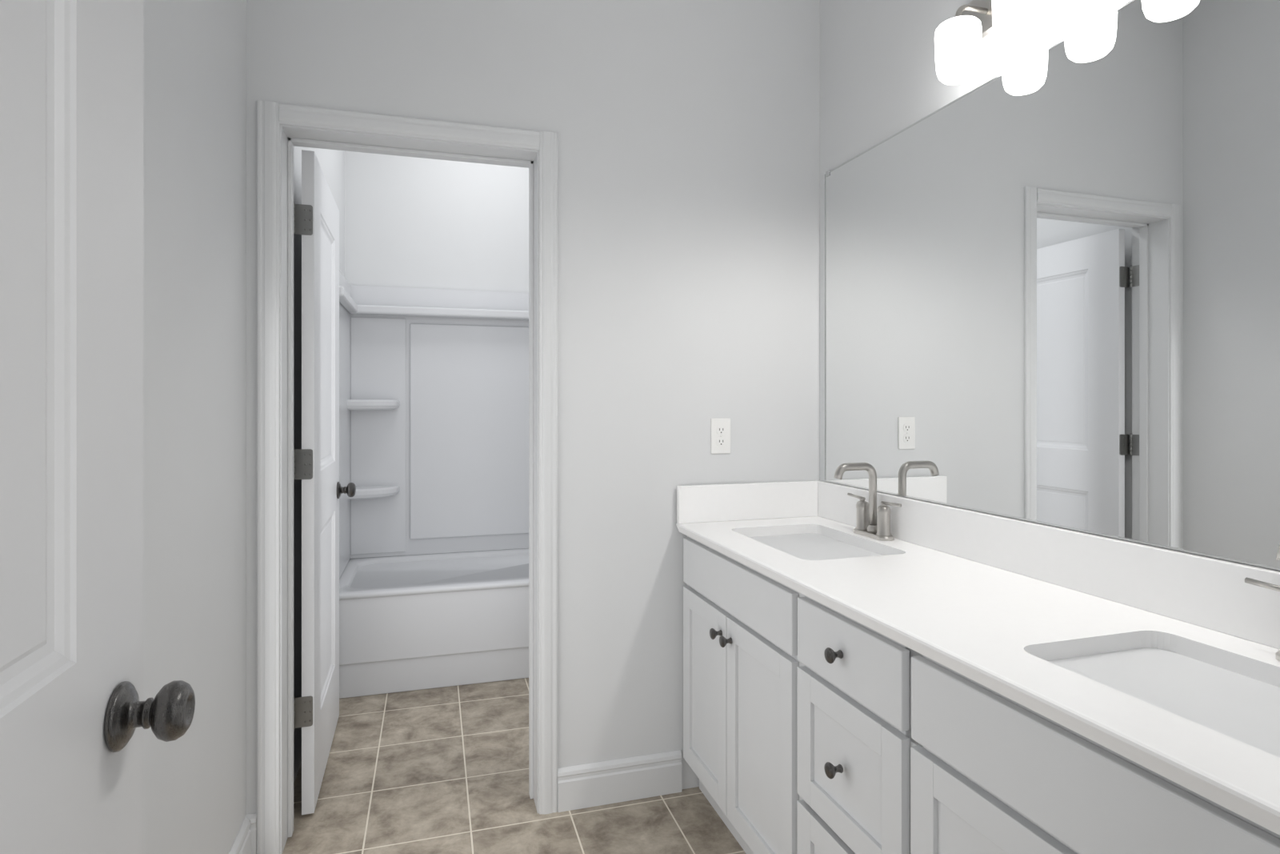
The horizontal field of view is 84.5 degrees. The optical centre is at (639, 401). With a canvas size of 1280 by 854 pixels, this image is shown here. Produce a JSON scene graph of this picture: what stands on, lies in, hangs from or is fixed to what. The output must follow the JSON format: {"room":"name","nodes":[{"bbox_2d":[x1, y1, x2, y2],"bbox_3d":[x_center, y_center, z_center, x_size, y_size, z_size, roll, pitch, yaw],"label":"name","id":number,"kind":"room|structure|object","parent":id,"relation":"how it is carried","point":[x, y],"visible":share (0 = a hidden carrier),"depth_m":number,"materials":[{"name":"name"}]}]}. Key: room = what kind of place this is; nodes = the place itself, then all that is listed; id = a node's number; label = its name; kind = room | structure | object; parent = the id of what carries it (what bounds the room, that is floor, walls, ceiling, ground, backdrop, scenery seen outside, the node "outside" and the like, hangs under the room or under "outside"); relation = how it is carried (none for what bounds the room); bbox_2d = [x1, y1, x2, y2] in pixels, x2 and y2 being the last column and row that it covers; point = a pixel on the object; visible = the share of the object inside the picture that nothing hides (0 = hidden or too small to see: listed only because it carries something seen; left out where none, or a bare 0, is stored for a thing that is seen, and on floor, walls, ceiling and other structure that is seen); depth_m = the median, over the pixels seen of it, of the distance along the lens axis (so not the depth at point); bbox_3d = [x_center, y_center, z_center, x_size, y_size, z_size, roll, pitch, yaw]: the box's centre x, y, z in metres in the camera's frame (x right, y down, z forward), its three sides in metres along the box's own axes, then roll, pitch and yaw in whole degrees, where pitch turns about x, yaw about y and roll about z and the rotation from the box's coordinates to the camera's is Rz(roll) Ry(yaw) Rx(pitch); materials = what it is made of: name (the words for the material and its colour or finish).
{"room":"bathroom","nodes":[
{"label":"bathroom","id":0,"kind":"room"},
{"bbox_2d":[144,0,344,853],"bbox_3d":[-0.882,-0.251,1.121,0.170,3.050,5.650,0,0,-16],"label":"wall","id":1,"kind":"structure","parent":0,"point":[195,366],"depth_m":1.56,"materials":[{"name":"paint"}]},
{"bbox_2d":[228,812,256,853],"bbox_3d":[-0.796,1.209,0.998,0.026,0.130,2.004,0,0,-16],"label":"baseboard","id":2,"kind":"structure","parent":1,"relation":"attached to","point":[245,842],"depth_m":1.92,"materials":[{"name":"paint"}]},
{"bbox_2d":[344,150,528,292],"bbox_3d":[-0.844,-0.251,4.001,1.530,3.050,0.147,0,0,-16],"label":"wall","id":3,"kind":"structure","parent":0,"point":[417,222],"depth_m":3.83,"materials":[{"name":"paint"}]},
{"bbox_2d":[282,677,746,853],"bbox_3d":[0.037,1.299,1.470,2.492,0.050,5.800,0,0,-16],"label":"floor","id":4,"kind":"structure","parent":0,"point":[444,770],"depth_m":2.26,"materials":[{"name":"tile"}]},
{"bbox_2d":[339,269,528,698],"bbox_3d":[-0.715,0.332,3.563,1.524,1.885,0.760,0,0,-16],"label":"bathtub","id":5,"kind":"object","parent":4,"relation":"on","point":[434,468],"visible":0.42,"depth_m":3.73,"materials":[{"name":"plastic"}]},
{"bbox_2d":[676,526,1279,853],"bbox_3d":[0.659,0.850,1.427,0.549,0.849,1.990,0,0,-17],"label":"bathroom vanity","id":6,"kind":"object","parent":4,"relation":"on","point":[871,670],"depth_m":1.29,"materials":[{"name":"paint"}]},
{"bbox_2d":[679,516,1279,820],"bbox_3d":[0.673,0.410,1.432,0.520,0.030,1.990,0,0,-17],"label":"countertop","id":7,"kind":"structure","parent":6,"relation":"on","point":[992,621],"depth_m":1.25,"materials":[{"name":"white stone"}]},
{"bbox_2d":[746,526,887,558],"bbox_3d":[0.491,0.484,2.017,0.334,0.142,0.494,0,0,-17],"label":"sink","id":8,"kind":"object","parent":7,"relation":"in","point":[808,542],"depth_m":2.11,"materials":[{"name":"white ceramic"}]},
{"bbox_2d":[829,462,903,539],"bbox_3d":[0.637,0.286,2.063,0.156,0.216,0.250,0,0,-17],"label":"faucet","id":9,"kind":"object","parent":7,"relation":"on","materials":[{"name":"silver metal"}]},
{"bbox_2d":[1034,635,1279,753],"bbox_3d":[0.819,0.484,0.957,0.334,0.142,0.494,0,0,-17],"label":"sink","id":10,"kind":"object","parent":7,"relation":"in","point":[1235,695],"depth_m":1.07,"materials":[{"name":"white ceramic"}]},
{"bbox_2d":[1242,543,1279,670],"bbox_3d":[0.966,0.286,1.002,0.156,0.216,0.250,0,0,-17],"label":"faucet","id":11,"kind":"object","parent":7,"relation":"on","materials":[{"name":"silver metal"}]},
{"bbox_2d":[246,0,819,813],"bbox_3d":[-0.158,-0.251,2.311,1.992,3.050,0.155,0,0,-16],"label":"wall","id":12,"kind":"structure","parent":0,"point":[688,131],"depth_m":2.27,"materials":[{"name":"paint"}]},
{"bbox_2d":[256,100,557,853],"bbox_3d":[-0.684,0.220,2.156,0.842,2.109,0.181,0,0,-16],"label":"door frame","id":13,"kind":"structure","parent":12,"relation":"attached to","point":[271,118],"depth_m":1.98,"materials":[{"name":"paint"}]},
{"bbox_2d":[280,124,539,853],"bbox_3d":[-0.684,0.240,2.156,0.758,2.067,0.157,0,0,-16],"label":"doorway","id":14,"kind":"structure","parent":12,"relation":"in","point":[291,138],"depth_m":2.08,"materials":[{"name":"paint"}]},
{"bbox_2d":[293,149,355,814],"bbox_3d":[-1.098,0.246,2.477,0.120,2.031,0.769,0,0,-16],"label":"back door","id":15,"kind":"structure","parent":14,"relation":"attached to","point":[316,456],"depth_m":2.27,"materials":[{"name":"paint"}]},
{"bbox_2d":[557,749,681,811],"bbox_3d":[-0.060,1.209,2.252,0.408,0.130,0.014,0,0,-16],"label":"baseboard","id":16,"kind":"structure","parent":12,"relation":"attached to","point":[590,785],"depth_m":2.24,"materials":[{"name":"paint"}]},
{"bbox_2d":[711,418,730,453],"bbox_3d":[0.270,0.114,2.352,0.071,0.118,0.007,0,0,-16],"label":"electrical outlet","id":17,"kind":"object","parent":12,"relation":"attached to","point":[720,435],"visible":1,"depth_m":2.35,"materials":[{"name":"plastic"}]},
{"bbox_2d":[676,480,816,523],"bbox_3d":[0.368,0.335,2.369,0.512,0.121,0.020,0,0,-17],"label":"backsplash","id":18,"kind":"structure","parent":12,"relation":"attached to","point":[751,501],"depth_m":2.35,"materials":[{"name":"white stone"}]},
{"bbox_2d":[820,0,1279,571],"bbox_3d":[1.044,-0.251,1.319,0.120,3.050,2.429,0,0,-17],"label":"wall","id":19,"kind":"structure","parent":0,"point":[879,82],"depth_m":2.12,"materials":[{"name":"paint"}]},
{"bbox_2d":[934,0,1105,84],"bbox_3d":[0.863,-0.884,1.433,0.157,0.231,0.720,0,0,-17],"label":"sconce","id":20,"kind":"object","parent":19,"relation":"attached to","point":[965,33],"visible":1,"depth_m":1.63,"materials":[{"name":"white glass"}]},
{"bbox_2d":[816,480,1267,647],"bbox_3d":[0.913,0.335,1.506,0.019,0.121,1.990,0,0,-17],"label":"backsplash","id":21,"kind":"structure","parent":19,"relation":"attached to","point":[1208,593],"depth_m":1.42,"materials":[{"name":"white stone"}]},
{"bbox_2d":[824,0,1279,570],"bbox_3d":[0.905,-0.258,1.547,0.009,1.058,1.825,0,0,-17],"label":"mirror","id":22,"kind":"object","parent":19,"relation":"attached to","point":[1052,285],"visible":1,"depth_m":1.47,"materials":[{"name":"clear glass"}]},
{"bbox_3d":[0.399,-0.251,0.240,1.892,3.050,0.125,0,0,-16],"label":"wall","id":23,"kind":"structure","parent":0,"visible":0},
{"bbox_3d":[-0.023,0.240,0.116,0.830,2.067,0.127,0,0,-16],"label":"entrance doorway","id":24,"kind":"structure","parent":23,"relation":"in","visible":0},
{"bbox_2d":[0,0,195,853],"bbox_3d":[-0.471,0.246,0.456,0.133,2.031,0.782,0,0,-16],"label":"door","id":25,"kind":"structure","parent":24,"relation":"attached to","point":[78,714],"depth_m":0.67,"materials":[{"name":"paint"}]}
]}

